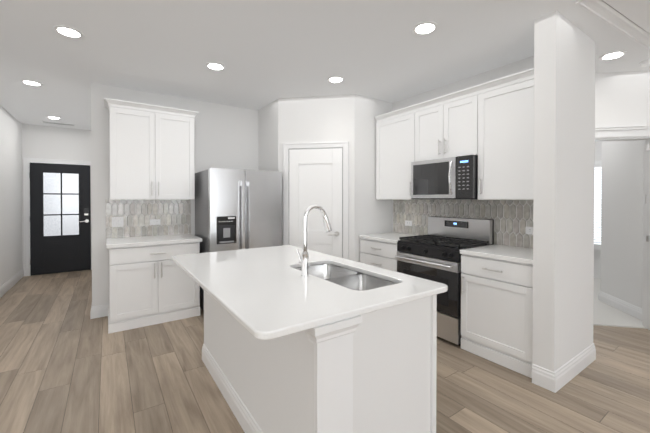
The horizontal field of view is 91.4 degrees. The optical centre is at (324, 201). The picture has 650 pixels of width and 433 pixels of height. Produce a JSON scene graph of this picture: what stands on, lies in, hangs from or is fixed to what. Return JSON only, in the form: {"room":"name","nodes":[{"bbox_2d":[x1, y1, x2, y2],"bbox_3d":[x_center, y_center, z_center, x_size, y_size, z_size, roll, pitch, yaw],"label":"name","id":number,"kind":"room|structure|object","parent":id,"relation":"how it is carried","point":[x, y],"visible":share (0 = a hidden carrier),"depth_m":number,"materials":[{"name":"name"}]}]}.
{"room":"kitchen","nodes":[
{"label":"kitchen","id":0,"kind":"room"},
{"bbox_2d":[0,105,22,286],"bbox_3d":[-4.120,-0.012,3.688,0.120,2.720,4.670,0,1,-34],"label":"wall","id":1,"kind":"structure","parent":0,"point":[11,253],"depth_m":4.97,"materials":[{"name":"white paint"}]},
{"bbox_2d":[0,269,23,297],"bbox_3d":[-4.120,1.277,3.819,0.015,0.140,4.468,0,1,-34],"label":"baseboard","id":2,"kind":"structure","parent":1,"relation":"attached to","point":[11,282],"depth_m":4.93,"materials":[{"name":"white wood"}]},
{"bbox_2d":[22,124,90,269],"bbox_3d":[-4.970,-0.033,6.009,1.340,2.720,0.120,0,1,-34],"label":"wall","id":3,"kind":"structure","parent":0,"point":[46,142],"depth_m":5.88,"materials":[{"name":"white paint"}]},
{"bbox_2d":[23,157,91,275],"bbox_3d":[-4.925,0.270,5.937,1.044,2.117,0.049,0,1,-34],"label":"door frame","id":4,"kind":"structure","parent":3,"relation":"attached to","point":[26,185],"depth_m":5.67,"materials":[{"name":"white wood"}]},
{"bbox_2d":[29,163,90,274],"bbox_3d":[-4.911,0.309,5.912,0.876,2.022,0.102,0,1,-34],"label":"front door","id":5,"kind":"structure","parent":3,"relation":"in","point":[60,218],"depth_m":5.91,"materials":[{"name":"black wood"}]},
{"bbox_2d":[91,82,257,305],"bbox_3d":[-1.240,-0.021,4.722,3.600,2.720,0.120,0,1,-34],"label":"wall","id":6,"kind":"structure","parent":0,"point":[226,136],"depth_m":4.13,"materials":[{"name":"white paint"}]},
{"bbox_2d":[90,305,94,318],"bbox_3d":[-3.590,1.267,4.961,0.020,0.140,3.183,0,1,-34],"label":"baseboard","id":7,"kind":"structure","parent":6,"relation":"attached to","point":[92,307],"depth_m":3.66,"materials":[{"name":"white wood"}]},
{"bbox_2d":[106,199,190,238],"bbox_3d":[-2.188,0.200,3.993,0.940,0.460,0.009,0,1,-34],"label":"backsplash","id":8,"kind":"structure","parent":6,"relation":"attached to","point":[174,216],"depth_m":3.97,"materials":[{"name":"tile"}]},
{"bbox_2d":[112,217,123,226],"bbox_3d":[-2.474,0.242,3.787,0.118,0.118,0.008,0,1,-34],"label":"outlet","id":9,"kind":"object","parent":8,"relation":"attached to","point":[117,221],"depth_m":3.79,"materials":[{"name":"white plastic"}]},
{"bbox_2d":[150,219,159,224],"bbox_3d":[-2.147,0.257,4.012,0.115,0.070,0.008,0,1,-34],"label":"outlet","id":10,"kind":"object","parent":8,"relation":"attached to","point":[152,221],"depth_m":4.01,"materials":[{"name":"white plastic"}]},
{"bbox_2d":[104,98,198,199],"bbox_3d":[-2.076,-0.576,3.841,0.972,1.100,0.376,0,1,-34],"label":"upper cabinet","id":11,"kind":"object","parent":6,"relation":"attached to","point":[151,152],"visible":1,"depth_m":3.69,"materials":[{"name":"white wood"}]},
{"bbox_2d":[0,270,649,432],"bbox_3d":[-0.023,1.411,2.162,14.500,0.100,13.500,0,1,-34],"label":"floor","id":12,"kind":"structure","parent":0,"point":[68,364],"depth_m":2.39,"materials":[{"name":"brown wood"}]},
{"bbox_2d":[108,242,199,333],"bbox_3d":[-2.006,0.910,3.732,0.901,0.875,0.656,0,1,-34],"label":"base cabinet","id":13,"kind":"object","parent":12,"relation":"on","point":[149,285],"visible":0.94,"depth_m":3.45,"materials":[{"name":"white wood"}]},
{"bbox_2d":[106,234,202,248],"bbox_3d":[-2.008,0.451,3.738,0.935,0.038,0.638,0,1,-34],"label":"countertop","id":14,"kind":"structure","parent":13,"relation":"on","point":[144,241],"depth_m":3.59,"materials":[{"name":"white stone"}]},
{"bbox_2d":[195,168,281,310],"bbox_3d":[-1.132,0.476,4.154,0.906,1.735,0.846,0,1,-34],"label":"refrigerator","id":15,"kind":"object","parent":12,"relation":"on","point":[237,209],"visible":0.67,"depth_m":3.81,"materials":[{"name":"grey metal"}]},
{"bbox_2d":[202,264,436,432],"bbox_3d":[-0.228,0.918,2.188,0.792,0.885,1.829,0,1,-34],"label":"kitchen island","id":16,"kind":"object","parent":12,"relation":"on","point":[373,372],"visible":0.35,"depth_m":1.54,"materials":[{"name":"white paint"}]},
{"bbox_2d":[172,245,447,339],"bbox_3d":[-0.290,0.461,2.155,1.100,0.030,1.835,0,1,-34],"label":"island countertop","id":17,"kind":"structure","parent":16,"relation":"on","point":[264,293],"depth_m":1.63,"materials":[{"name":"white stone"}]},
{"bbox_2d":[297,205,331,277],"bbox_3d":[-0.065,0.233,1.970,0.221,0.430,0.105,0,1,-34],"label":"faucet","id":18,"kind":"object","parent":17,"relation":"on","point":[304,261],"visible":0.98,"depth_m":1.90,"materials":[{"name":"silver metal"}]},
{"bbox_2d":[360,238,398,271],"bbox_3d":[0.870,0.908,3.987,0.656,0.875,0.646,0,1,-34],"label":"base cabinet","id":19,"kind":"object","parent":12,"relation":"on","point":[380,254],"visible":0.21,"depth_m":3.79,"materials":[{"name":"white wood"}]},
{"bbox_2d":[359,232,417,243],"bbox_3d":[0.881,0.449,3.990,0.630,0.038,0.647,0,1,-34],"label":"countertop","id":20,"kind":"structure","parent":19,"relation":"on","point":[392,237],"depth_m":3.93,"materials":[{"name":"white stone"}]},
{"bbox_2d":[395,216,493,345],"bbox_3d":[1.239,0.766,3.383,0.687,1.168,0.752,0,1,-34],"label":"range","id":21,"kind":"object","parent":12,"relation":"on","point":[434,254],"visible":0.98,"depth_m":3.20,"materials":[{"name":"silver metal"}]},
{"bbox_2d":[461,254,532,377],"bbox_3d":[1.659,0.918,2.834,0.656,0.875,0.617,0,1,-34],"label":"base cabinet","id":22,"kind":"object","parent":12,"relation":"on","point":[496,311],"visible":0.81,"depth_m":2.64,"materials":[{"name":"white wood"}]},
{"bbox_2d":[460,244,532,264],"bbox_3d":[1.670,0.459,2.838,0.630,0.038,0.618,0,1,-34],"label":"countertop","id":23,"kind":"structure","parent":22,"relation":"on","point":[523,255],"depth_m":2.76,"materials":[{"name":"white stone"}]},
{"bbox_2d":[551,343,595,392],"bbox_3d":[1.967,1.288,2.490,0.805,0.140,0.015,0,1,-34],"label":"baseboard","id":24,"kind":"structure","parent":12,"relation":"on","point":[561,376],"depth_m":2.44,"materials":[{"name":"white wood"}]},
{"bbox_2d":[593,278,645,328],"bbox_3d":[4.052,1.325,5.517,3.940,0.014,4.440,0,1,11],"label":"floor carpet","id":25,"kind":"object","parent":12,"relation":"on","point":[604,314],"depth_m":3.69,"materials":[{"name":"white carpet"}]},
{"bbox_2d":[0,0,649,129],"bbox_3d":[-0.023,-1.409,2.137,14.500,0.100,13.500,0,1,-34],"label":"ceiling","id":26,"kind":"structure","parent":0,"point":[265,52],"depth_m":2.81,"materials":[{"name":"white paint"}]},
{"bbox_2d":[20,80,42,85],"bbox_3d":[-3.384,-1.369,3.665,0.196,0.006,0.196,0,1,-34],"label":"recessed light","id":27,"kind":"object","parent":26,"relation":"in","point":[31,83],"visible":0.96,"depth_m":3.67,"materials":[{"name":"white plastic"}]},
{"bbox_2d":[46,116,61,118],"bbox_3d":[-4.466,-1.382,5.227,0.196,0.006,0.196,0,1,-34],"label":"recessed light","id":28,"kind":"object","parent":26,"relation":"in","point":[51,117],"visible":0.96,"depth_m":5.20,"materials":[{"name":"white plastic"}]},
{"bbox_2d":[41,121,75,125],"bbox_3d":[-4.715,-1.385,5.626,0.460,0.008,0.160,0,1,-34],"label":"ceiling vent","id":29,"kind":"object","parent":26,"relation":"in","point":[48,122],"visible":0.98,"depth_m":5.60,"materials":[{"name":"white metal"}]},
{"bbox_2d":[53,25,83,38],"bbox_3d":[-2.054,-1.359,2.545,0.196,0.006,0.196,0,1,-34],"label":"recessed light","id":30,"kind":"object","parent":26,"relation":"in","point":[67,31],"visible":1,"depth_m":2.54,"materials":[{"name":"white plastic"}]},
{"bbox_2d":[205,62,225,70],"bbox_3d":[-1.104,-1.365,3.203,0.196,0.006,0.196,0,1,-34],"label":"recessed light","id":31,"kind":"object","parent":26,"relation":"in","point":[216,66],"visible":1,"depth_m":3.19,"materials":[{"name":"white plastic"}]},
{"bbox_2d":[327,76,343,82],"bbox_3d":[0.120,-1.368,3.557,0.196,0.006,0.196,0,1,-34],"label":"recessed light","id":32,"kind":"object","parent":26,"relation":"in","point":[335,79],"visible":1,"depth_m":3.54,"materials":[{"name":"white plastic"}]},
{"bbox_2d":[412,21,437,34],"bbox_3d":[0.784,-1.359,2.490,0.196,0.006,0.196,0,1,-34],"label":"recessed light","id":33,"kind":"object","parent":26,"relation":"in","point":[426,28],"visible":1,"depth_m":2.48,"materials":[{"name":"white plastic"}]},
{"bbox_2d":[575,0,649,149],"bbox_3d":[2.477,-0.877,2.188,1.410,0.965,0.710,0,1,-30],"label":"attic hatch","id":34,"kind":"object","parent":26,"relation":"attached to","point":[630,19],"visible":1,"depth_m":2.30,"materials":[{"name":"white"}]},
{"bbox_2d":[599,51,626,60],"bbox_3d":[2.685,-1.363,2.962,0.196,0.006,0.196,0,1,-34],"label":"recessed light","id":35,"kind":"object","parent":26,"relation":"in","point":[612,55],"visible":1,"depth_m":2.95,"materials":[{"name":"white plastic"}]},
{"bbox_2d":[639,59,649,66],"bbox_3d":[3.147,-1.349,3.085,0.136,0.036,0.136,0,1,-34],"label":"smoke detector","id":36,"kind":"object","parent":26,"relation":"attached to","point":[643,63],"visible":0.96,"depth_m":3.08,"materials":[{"name":"white plastic"}]},
{"bbox_2d":[258,94,392,261],"bbox_3d":[-0.031,-0.021,4.628,1.408,2.720,1.398,0,1,-34],"label":"wall","id":37,"kind":"structure","parent":0,"point":[350,118],"depth_m":4.17,"materials":[{"name":"white paint"}]},
{"bbox_2d":[288,148,341,257],"bbox_3d":[-0.130,0.323,4.141,0.518,2.018,0.506,0,1,-34],"label":"pantry door","id":38,"kind":"structure","parent":37,"relation":"in","point":[315,176],"depth_m":4.14,"materials":[{"name":"white wood"}]},
{"bbox_2d":[283,141,348,259],"bbox_3d":[-0.125,0.286,4.143,0.868,2.115,0.025,0,1,11],"label":"door frame","id":39,"kind":"structure","parent":37,"relation":"attached to","point":[343,145],"depth_m":4.09,"materials":[{"name":"white wood"}]},
{"bbox_2d":[392,10,594,371],"bbox_3d":[0.961,-0.015,3.978,0.810,2.720,3.595,0,1,-34],"label":"wall column","id":40,"kind":"structure","parent":0,"point":[561,61],"depth_m":2.38,"materials":[{"name":"white paint"}]},
{"bbox_2d":[376,108,431,199],"bbox_3d":[1.019,-0.551,4.038,0.338,1.048,0.708,0,1,-34],"label":"upper cabinet","id":41,"kind":"object","parent":40,"relation":"attached to","point":[397,136],"depth_m":3.94,"materials":[{"name":"white wood"}]},
{"bbox_2d":[419,88,478,160],"bbox_3d":[1.399,-0.765,3.480,0.338,0.612,0.762,0,1,-34],"label":"upper cabinet","id":42,"kind":"object","parent":40,"relation":"attached to","point":[448,128],"depth_m":3.32,"materials":[{"name":"white wood"}]},
{"bbox_2d":[411,155,477,198],"bbox_3d":[1.350,-0.241,3.450,0.456,0.429,0.750,0,1,-34],"label":"microwave","id":43,"kind":"object","parent":42,"relation":"attached to","point":[451,178],"visible":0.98,"depth_m":3.28,"materials":[{"name":"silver metal"}]},
{"bbox_2d":[393,199,532,248],"bbox_3d":[1.527,0.203,3.592,0.009,0.460,2.026,0,1,-34],"label":"backsplash","id":44,"kind":"structure","parent":40,"relation":"attached to","point":[513,219],"depth_m":3.42,"materials":[{"name":"tile"}]},
{"bbox_2d":[405,220,411,225],"bbox_3d":[1.104,0.283,4.197,0.008,0.070,0.115,0,1,-34],"label":"electrical outlet plate","id":45,"kind":"object","parent":44,"relation":"attached to","point":[407,223],"depth_m":4.20,"materials":[{"name":"white plastic"}]},
{"bbox_2d":[525,227,532,234],"bbox_3d":[1.941,0.272,2.974,0.008,0.070,0.115,0,1,-34],"label":"electrical outlet plate","id":46,"kind":"object","parent":44,"relation":"attached to","point":[528,230],"depth_m":2.99,"materials":[{"name":"white plastic"}]},
{"bbox_2d":[478,72,533,199],"bbox_3d":[1.772,-0.542,2.938,0.338,1.048,0.680,0,1,-34],"label":"upper cabinet","id":47,"kind":"object","parent":40,"relation":"attached to","point":[490,124],"depth_m":2.85,"materials":[{"name":"white wood"}]},
{"bbox_2d":[594,142,601,278],"bbox_3d":[4.629,-0.029,5.639,0.120,2.720,12.000,0,1,-34],"label":"wall","id":48,"kind":"structure","parent":0,"point":[597,253],"depth_m":5.45,"materials":[{"name":"white paint"}]},
{"bbox_2d":[594,160,601,249],"bbox_3d":[4.651,0.058,5.412,0.098,1.510,1.280,0,1,-34],"label":"window blinds","id":49,"kind":"object","parent":48,"relation":"attached to","point":[597,207],"visible":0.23,"depth_m":5.43,"materials":[{"name":"white"}]},
{"bbox_2d":[601,140,642,307],"bbox_3d":[3.692,-0.013,3.823,0.120,2.720,0.880,0,1,11],"label":"wall","id":50,"kind":"structure","parent":0,"point":[621,216],"depth_m":3.88,"materials":[{"name":"white paint"}]},
{"bbox_2d":[598,291,641,319],"bbox_3d":[3.662,1.276,3.879,0.728,0.140,0.643,0,1,-34],"label":"baseboard","id":51,"kind":"structure","parent":50,"relation":"attached to","point":[625,307],"depth_m":3.88,"materials":[{"name":"white wood"}]},
{"bbox_2d":[595,70,649,137],"bbox_3d":[3.644,-0.009,3.324,3.940,2.720,0.120,0,1,11],"label":"wall","id":52,"kind":"structure","parent":0,"point":[621,98],"depth_m":3.35,"materials":[{"name":"white paint"}]},
{"bbox_2d":[595,125,649,329],"bbox_3d":[3.036,0.279,3.419,1.030,2.143,0.163,0,1,11],"label":"door frame","id":53,"kind":"structure","parent":52,"relation":"attached to","point":[626,133],"depth_m":3.37,"materials":[{"name":"white wood"}]}
]}

